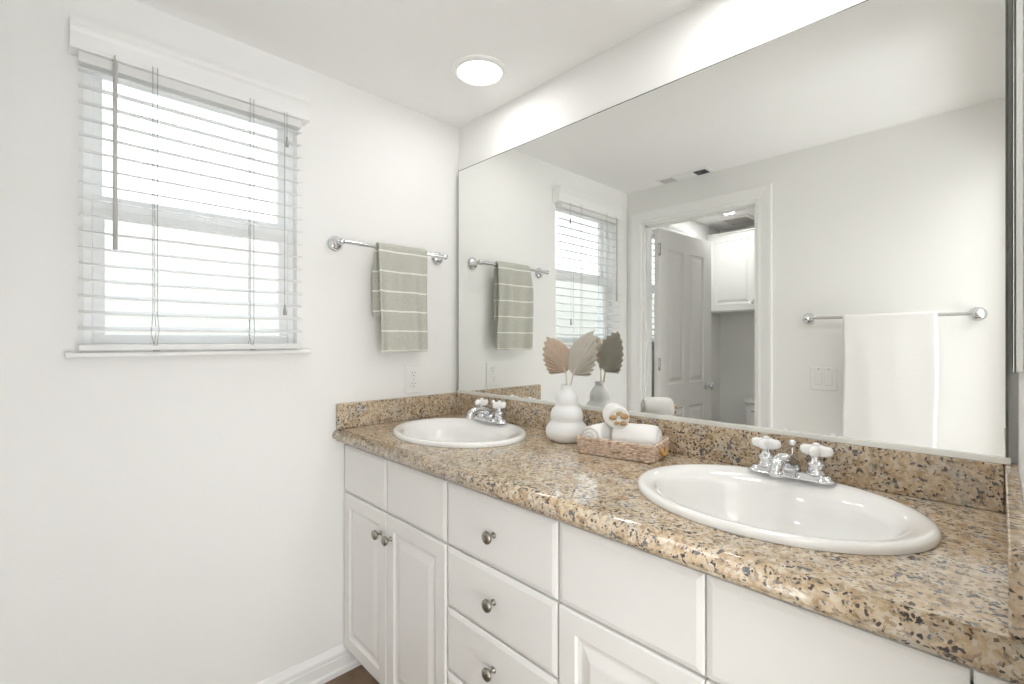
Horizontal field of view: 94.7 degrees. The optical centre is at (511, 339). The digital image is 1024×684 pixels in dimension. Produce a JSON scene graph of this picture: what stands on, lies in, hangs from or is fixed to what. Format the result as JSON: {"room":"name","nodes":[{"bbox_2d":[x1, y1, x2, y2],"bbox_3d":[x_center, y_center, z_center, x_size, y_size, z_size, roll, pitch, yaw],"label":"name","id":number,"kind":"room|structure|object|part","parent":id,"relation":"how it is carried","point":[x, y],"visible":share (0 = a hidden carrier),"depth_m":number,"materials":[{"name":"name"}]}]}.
{"room":"bathroom","nodes":[
{"label":"bathroom","id":0,"kind":"room"},
{"bbox_2d":[0,0,458,683],"bbox_3d":[-1.337,0.137,1.185,3.158,2.220,0.109,0,0,-44],"label":"wall","id":1,"kind":"structure","parent":0,"point":[164,519],"depth_m":1.43,"materials":[{"name":"paint"}]},
{"bbox_2d":[64,67,311,357],"bbox_3d":[-0.983,-0.376,1.497,0.634,0.846,0.145,0,0,-44],"label":"window","id":2,"kind":"structure","parent":1,"relation":"in","point":[91,160],"depth_m":1.42,"materials":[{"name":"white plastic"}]},
{"bbox_3d":[-0.957,0.040,1.470,0.634,0.015,0.071,0,0,-44],"label":"sill","id":3,"kind":"part","parent":2,"relation":"part of","materials":[{"name":"white paint"}]},
{"bbox_3d":[-1.013,-0.585,1.527,0.520,0.388,0.023,0,0,-44],"label":"sash","id":4,"kind":"part","parent":2,"relation":"part of","materials":[{"name":"white plastic"}]},
{"bbox_3d":[-0.995,-0.193,1.508,0.520,0.409,0.028,0,0,-44],"label":"sash","id":5,"kind":"part","parent":2,"relation":"part of","materials":[{"name":"white plastic"}]},
{"bbox_2d":[70,13,310,350],"bbox_3d":[-0.933,-0.406,1.443,0.611,0.876,0.078,0,0,-44],"label":"window blind","id":6,"kind":"object","parent":2,"relation":"attached to","point":[99,47],"visible":1,"depth_m":1.39,"materials":[{"name":"white paint"}]},
{"bbox_3d":[-1.026,-0.371,1.362,0.020,0.806,0.058,0,0,-31],"label":"ladder cord","id":7,"kind":"part","parent":6,"relation":"part of","materials":[{"name":"white fabric"}]},
{"bbox_3d":[-0.942,0.021,1.446,0.571,0.018,0.047,0,0,-44],"label":"rail","id":8,"kind":"part","parent":6,"relation":"part of","materials":[{"name":"white plastic"}]},
{"bbox_3d":[-0.846,-0.371,1.535,0.020,0.806,0.058,0,0,-31],"label":"ladder cord","id":9,"kind":"part","parent":6,"relation":"part of","materials":[{"name":"white fabric"}]},
{"bbox_3d":[-0.758,-0.441,1.582,0.009,0.646,0.004,0,0,-44],"label":"pull cord","id":10,"kind":"part","parent":6,"relation":"part of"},
{"bbox_2d":[257,644,361,683],"bbox_3d":[-0.933,1.198,1.485,0.967,0.098,0.022,0,0,-44],"label":"baseboard","id":11,"kind":"structure","parent":1,"relation":"attached to","point":[322,668],"depth_m":1.71,"materials":[{"name":"white paint"}]},
{"bbox_2d":[327,236,447,264],"bbox_3d":[-0.471,-0.359,1.897,0.519,0.058,0.071,0,0,-44],"label":"towel bar","id":12,"kind":"object","parent":1,"relation":"attached to","point":[335,243],"visible":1,"depth_m":1.76,"materials":[{"name":"silver metal"}]},
{"bbox_3d":[-0.456,-0.359,1.881,0.490,0.016,0.015,0,0,-44],"label":"rod","id":13,"kind":"part","parent":12,"relation":"part of","materials":[{"name":"silver metal"}]},
{"bbox_2d":[372,242,427,351],"bbox_3d":[-0.441,-0.165,1.895,0.228,0.424,0.069,0,0,-44],"label":"hand towel","id":14,"kind":"object","parent":12,"relation":"hanging from","point":[399,273],"visible":1,"depth_m":1.88,"materials":[{"name":"green fabric"}]},
{"bbox_2d":[336,392,456,428],"bbox_3d":[-0.445,0.285,1.958,0.579,0.093,0.019,0,0,-44],"label":"backsplash","id":15,"kind":"structure","parent":1,"relation":"attached to","point":[362,413],"depth_m":1.91,"materials":[{"name":"stone"}]},
{"bbox_2d":[405,365,420,393],"bbox_3d":[-0.417,0.166,1.993,0.079,0.116,0.009,0,0,-44],"label":"wall outlet","id":16,"kind":"object","parent":1,"relation":"attached to","point":[413,372],"visible":1,"depth_m":1.99,"materials":[{"name":"white plastic"}]},
{"bbox_2d":[410,370,416,376],"bbox_3d":[-0.415,0.143,1.992,0.034,0.029,0.004,0,0,-44],"label":"receptacle","id":17,"kind":"object","parent":16,"relation":"attached to","point":[413,373],"depth_m":1.99,"materials":[{"name":"white plastic"}]},
{"bbox_2d":[410,381,416,387],"bbox_3d":[-0.415,0.188,1.992,0.034,0.029,0.004,0,0,-44],"label":"receptacle","id":18,"kind":"object","parent":16,"relation":"attached to","point":[413,384],"depth_m":1.99,"materials":[{"name":"white plastic"}]},
{"bbox_2d":[324,665,378,683],"bbox_3d":[-0.277,1.274,0.089,3.158,0.055,3.158,0,0,-44],"label":"floor","id":19,"kind":"structure","parent":0,"point":[358,675],"depth_m":1.74,"materials":[{"name":"brown wood"}]},
{"bbox_2d":[344,444,449,683],"bbox_3d":[-0.227,0.812,1.729,0.579,0.869,0.653,0,0,-44],"label":"vanity cabinet","id":20,"kind":"object","parent":19,"relation":"on","point":[396,544],"visible":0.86,"depth_m":1.52,"materials":[{"name":"paint"}]},
{"bbox_3d":[-0.519,0.864,1.674,0.018,0.581,0.315,0,0,-44],"label":"door","id":21,"kind":"part","parent":20,"relation":"part of","materials":[{"name":"white paint"}]},
{"bbox_3d":[-0.449,0.644,1.566,0.032,0.032,0.032,0,0,-44],"label":"knob","id":22,"kind":"part","parent":20,"relation":"part of","materials":[{"name":"silver metal"}]},
{"bbox_3d":[-0.404,0.644,1.519,0.032,0.032,0.032,0,0,-44],"label":"knob","id":23,"kind":"part","parent":20,"relation":"part of","materials":[{"name":"silver metal"}]},
{"bbox_3d":[-0.293,0.864,1.441,0.018,0.581,0.327,0,0,-44],"label":"door","id":24,"kind":"part","parent":20,"relation":"part of","materials":[{"name":"white paint"}]},
{"bbox_2d":[448,481,561,683],"bbox_3d":[0.142,0.812,1.348,0.579,0.869,0.405,0,0,-44],"label":"vanity cabinet","id":25,"kind":"object","parent":19,"relation":"on","point":[504,601],"visible":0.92,"depth_m":1.15,"materials":[{"name":"paint"}]},
{"bbox_3d":[-0.037,1.038,1.176,0.018,0.232,0.401,0,0,-44],"label":"drawer","id":26,"kind":"part","parent":25,"relation":"part of","materials":[{"name":"white paint"}]},
{"bbox_3d":[-0.057,0.819,1.160,0.032,0.032,0.032,0,0,-44],"label":"knob","id":27,"kind":"part","parent":25,"relation":"part of","materials":[{"name":"silver metal"}]},
{"bbox_3d":[-0.057,0.651,1.160,0.032,0.032,0.032,0,0,-44],"label":"knob","id":28,"kind":"part","parent":25,"relation":"part of","materials":[{"name":"silver metal"}]},
{"bbox_3d":[-0.057,0.484,1.160,0.032,0.032,0.032,0,0,-44],"label":"knob","id":29,"kind":"part","parent":25,"relation":"part of","materials":[{"name":"silver metal"}]},
{"bbox_3d":[-0.037,0.830,1.176,0.018,0.172,0.401,0,0,-44],"label":"drawer","id":30,"kind":"part","parent":25,"relation":"part of","materials":[{"name":"white paint"}]},
{"bbox_3d":[-0.037,0.481,1.176,0.018,0.172,0.401,0,0,-44],"label":"drawer","id":31,"kind":"part","parent":25,"relation":"part of","materials":[{"name":"white paint"}]},
{"bbox_3d":[-0.037,0.655,1.176,0.018,0.164,0.401,0,0,-44],"label":"drawer","id":32,"kind":"part","parent":25,"relation":"part of","materials":[{"name":"white paint"}]},
{"bbox_2d":[559,521,1014,683],"bbox_3d":[0.524,0.812,0.954,0.579,0.869,0.692,0,0,-44],"label":"vanity cabinet","id":33,"kind":"object","parent":19,"relation":"on","point":[628,614],"visible":0.57,"depth_m":0.81,"materials":[{"name":"paint"}]},
{"bbox_3d":[0.217,0.864,0.913,0.018,0.581,0.319,0,0,-44],"label":"door","id":34,"kind":"part","parent":33,"relation":"part of","materials":[{"name":"white paint"}]},
{"bbox_2d":[332,413,1023,683],"bbox_3d":[0.153,0.355,1.332,0.592,0.045,1.751,0,0,-44],"label":"countertop","id":35,"kind":"structure","parent":33,"relation":"on","point":[948,600],"depth_m":0.76,"materials":[{"name":"stone"}]},
{"bbox_2d":[392,418,526,447],"bbox_3d":[-0.191,0.418,1.689,0.431,0.202,0.537,0,0,-44],"label":"sink","id":36,"kind":"object","parent":35,"relation":"in","point":[435,432],"visible":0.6,"depth_m":1.81,"materials":[{"name":"ceramic"}]},
{"bbox_2d":[466,398,508,423],"bbox_3d":[-0.097,0.274,1.849,0.164,0.085,0.158,0,0,-5],"label":"faucet","id":37,"kind":"object","parent":35,"relation":"on","point":[485,414],"visible":1,"depth_m":1.80,"materials":[{"name":"silver metal"}]},
{"bbox_3d":[-0.119,0.280,1.817,0.139,0.051,0.044,0,0,-44],"label":"spout","id":38,"kind":"part","parent":37,"relation":"part of","materials":[{"name":"silver metal"}]},
{"bbox_3d":[-0.121,0.250,1.887,0.052,0.025,0.052,0,0,1],"label":"cross handle","id":39,"kind":"part","parent":37,"relation":"part of","materials":[{"name":"ceramic"}]},
{"bbox_3d":[-0.085,0.309,1.850,0.058,0.015,0.187,0,0,-44],"label":"plate","id":40,"kind":"part","parent":37,"relation":"part of","materials":[{"name":"silver metal"}]},
{"bbox_3d":[-0.049,0.250,1.812,0.052,0.025,0.052,0,0,1],"label":"cross handle","id":41,"kind":"part","parent":37,"relation":"part of","materials":[{"name":"ceramic"}]},
{"bbox_3d":[-0.049,0.279,1.812,0.043,0.049,0.043,0,0,-44],"label":"valve stem","id":42,"kind":"part","parent":37,"relation":"part of","materials":[{"name":"silver metal"}]},
{"bbox_2d":[545,384,586,442],"bbox_3d":[0.181,0.240,1.562,0.141,0.184,0.141,0,0,-44],"label":"vase","id":43,"kind":"object","parent":35,"relation":"on","point":[566,422],"visible":0.98,"depth_m":1.52,"materials":[{"name":"white ceramic"}]},
{"bbox_2d":[542,337,569,384],"bbox_3d":[0.155,0.101,1.562,0.112,0.226,0.026,0,0,-14],"label":"palm","id":44,"kind":"object","parent":43,"relation":"in","point":[555,356],"visible":0.96,"depth_m":1.56,"materials":[{"name":"beige plant"}]},
{"bbox_2d":[567,330,598,384],"bbox_3d":[0.223,0.091,1.538,0.127,0.247,0.029,0,0,42],"label":"palm","id":45,"kind":"object","parent":43,"relation":"in","point":[582,354],"visible":0.99,"depth_m":1.52,"materials":[{"name":"beige plant"}]},
{"bbox_2d":[576,434,669,462],"bbox_3d":[0.324,0.306,1.385,0.259,0.051,0.157,0,0,35],"label":"woven basket","id":46,"kind":"object","parent":35,"relation":"on","point":[593,446],"visible":0.74,"depth_m":1.31,"materials":[{"name":"beige wicker"}]},
{"bbox_2d":[582,422,612,439],"bbox_3d":[0.272,0.289,1.426,0.126,0.076,0.083,0,0,-44],"label":"rolled washcloth","id":47,"kind":"object","parent":46,"relation":"in","point":[603,431],"visible":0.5,"depth_m":1.38,"materials":[{"name":"white fabric"}]},
{"bbox_2d":[611,423,661,447],"bbox_3d":[0.361,0.284,1.365,0.137,0.084,0.097,0,0,29],"label":"rolled washcloth","id":48,"kind":"object","parent":46,"relation":"in","point":[645,434],"visible":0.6,"depth_m":1.33,"materials":[{"name":"white fabric"}]},
{"bbox_2d":[603,403,628,428],"bbox_3d":[0.306,0.223,1.390,0.070,0.070,0.111,0,0,2],"label":"rolled washcloth","id":49,"kind":"object","parent":48,"relation":"on","point":[616,416],"visible":1,"depth_m":1.35,"materials":[{"name":"white fabric"}]},
{"bbox_2d":[609,412,628,425],"bbox_3d":[0.304,0.223,1.339,0.056,0.041,0.009,0,0,2],"label":"dried flower","id":50,"kind":"object","parent":49,"relation":"on","point":[615,418],"depth_m":1.34,"materials":[{"name":"orange plant"}]},
{"bbox_3d":[0.423,0.310,1.316,0.019,0.029,0.058,0,0,35],"label":"handle","id":51,"kind":"part","parent":46,"relation":"part of","materials":[{"name":"beige leather"}]},
{"bbox_2d":[637,464,941,554],"bbox_3d":[0.521,0.418,0.970,0.431,0.202,0.537,0,0,-44],"label":"sink","id":52,"kind":"object","parent":35,"relation":"in","point":[739,500],"visible":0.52,"depth_m":1.01,"materials":[{"name":"ceramic"}]},
{"bbox_2d":[748,436,837,484],"bbox_3d":[0.640,0.274,1.104,0.164,0.085,0.158,0,0,-5],"label":"faucet","id":53,"kind":"object","parent":35,"relation":"on","point":[783,464],"visible":1,"depth_m":1.07,"materials":[{"name":"silver metal"}]},
{"bbox_3d":[0.616,0.279,1.143,0.043,0.049,0.043,0,0,-44],"label":"valve stem","id":54,"kind":"part","parent":53,"relation":"part of","materials":[{"name":"silver metal"}]},
{"bbox_3d":[0.616,0.250,1.143,0.052,0.025,0.052,0,0,1],"label":"cross handle","id":55,"kind":"part","parent":53,"relation":"part of","materials":[{"name":"ceramic"}]},
{"bbox_3d":[0.618,0.280,1.072,0.139,0.051,0.044,0,0,-44],"label":"spout","id":56,"kind":"part","parent":53,"relation":"part of","materials":[{"name":"silver metal"}]},
{"bbox_3d":[0.664,0.262,1.117,0.017,0.054,0.017,0,0,-44],"label":"lift rod","id":57,"kind":"part","parent":53,"relation":"part of","materials":[{"name":"silver metal"}]},
{"bbox_3d":[0.652,0.309,1.105,0.058,0.015,0.187,0,0,-44],"label":"plate","id":58,"kind":"part","parent":53,"relation":"part of","materials":[{"name":"silver metal"}]},
{"bbox_3d":[0.688,0.279,1.068,0.043,0.049,0.043,0,0,-44],"label":"valve stem","id":59,"kind":"part","parent":53,"relation":"part of","materials":[{"name":"silver metal"}]},
{"bbox_3d":[0.688,0.250,1.068,0.052,0.025,0.052,0,0,1],"label":"cross handle","id":60,"kind":"part","parent":53,"relation":"part of","materials":[{"name":"ceramic"}]},
{"bbox_3d":[0.441,0.864,0.682,0.018,0.581,0.318,0,0,-44],"label":"door","id":61,"kind":"part","parent":33,"relation":"part of","materials":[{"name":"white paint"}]},
{"bbox_3d":[0.571,0.774,0.551,0.016,0.763,0.046,0,0,-44],"label":"filler panel","id":62,"kind":"part","parent":33,"relation":"part of","materials":[{"name":"white paint"}]},
{"bbox_2d":[134,0,701,127],"bbox_3d":[-0.277,-1.010,0.089,3.158,0.073,3.158,0,0,-44],"label":"ceiling","id":63,"kind":"structure","parent":0,"point":[404,53],"depth_m":1.51,"materials":[{"name":"paint"}]},
{"bbox_2d":[452,55,506,86],"bbox_3d":[-0.117,-0.968,1.710,0.197,0.010,0.197,0,0,-44],"label":"recessed light","id":64,"kind":"object","parent":63,"relation":"in","point":[473,70],"visible":1,"depth_m":1.70,"materials":[{"name":"white paint"}]},
{"bbox_2d":[457,61,501,84],"bbox_3d":[-0.117,-0.969,1.710,0.160,0.006,0.160,0,0,-44],"label":"diffuser","id":65,"kind":"object","parent":64,"relation":"attached to","point":[468,72],"depth_m":1.71,"materials":[{"name":"white plastic"}]},
{"bbox_2d":[459,0,1017,509],"bbox_3d":[0.856,0.137,1.110,0.109,2.220,3.048,0,0,-44],"label":"wall","id":66,"kind":"structure","parent":0,"point":[706,33],"depth_m":1.48,"materials":[{"name":"paint"}]},
{"bbox_2d":[456,393,1003,512],"bbox_3d":[0.355,0.285,1.527,0.030,0.093,1.713,0,0,-44],"label":"backsplash","id":67,"kind":"structure","parent":66,"relation":"attached to","point":[957,481],"depth_m":1.07,"materials":[{"name":"stone"}]},
{"bbox_2d":[457,0,1010,464],"bbox_3d":[0.359,-0.263,1.525,0.027,1.002,1.722,0,0,-44],"label":"wall mirror","id":68,"kind":"object","parent":66,"relation":"attached to","point":[803,232],"visible":0.89,"depth_m":1.18,"materials":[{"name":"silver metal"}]},
{"bbox_2d":[1018,371,1023,502],"bbox_3d":[0.487,0.137,0.367,1.454,2.220,0.100,0,0,-44],"label":"wall","id":69,"kind":"structure","parent":0,"point":[1020,374],"depth_m":0.78,"materials":[{"name":"paint"}]},
{"bbox_2d":[1005,463,1023,638],"bbox_3d":[0.766,0.285,0.719,0.564,0.093,0.018,0,0,-44],"label":"backsplash","id":70,"kind":"structure","parent":69,"relation":"attached to","point":[1014,505],"depth_m":0.55,"materials":[{"name":"stone"}]},
{"bbox_2d":[1011,0,1023,372],"bbox_3d":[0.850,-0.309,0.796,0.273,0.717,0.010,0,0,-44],"label":"medicine cabinet","id":71,"kind":"object","parent":69,"relation":"attached to","point":[1017,6],"visible":1,"depth_m":0.70,"materials":[{"name":"white paint"}]},
{"bbox_2d":[1011,0,1013,371],"bbox_3d":[0.847,-0.309,0.799,0.272,0.715,0.001,0,0,-44],"label":"mirror","id":72,"kind":"object","parent":71,"relation":"attached to","point":[1012,1],"depth_m":0.76,"materials":[{"name":"silver mirror"}]},
{"bbox_3d":[0.848,-0.309,0.798,0.273,0.717,0.002,0,0,-44],"label":"door","id":73,"kind":"part","parent":71,"relation":"part of","materials":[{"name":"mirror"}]},
{"label":"outside","id":74,"kind":"structure","parent":0,"visible":0},
{"bbox_2d":[92,220,276,335],"bbox_3d":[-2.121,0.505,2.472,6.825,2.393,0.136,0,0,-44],"label":"window pane","id":75,"kind":"structure","parent":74,"point":[124,228],"depth_m":2.66,"materials":[{"name":"glass"}]}
]}

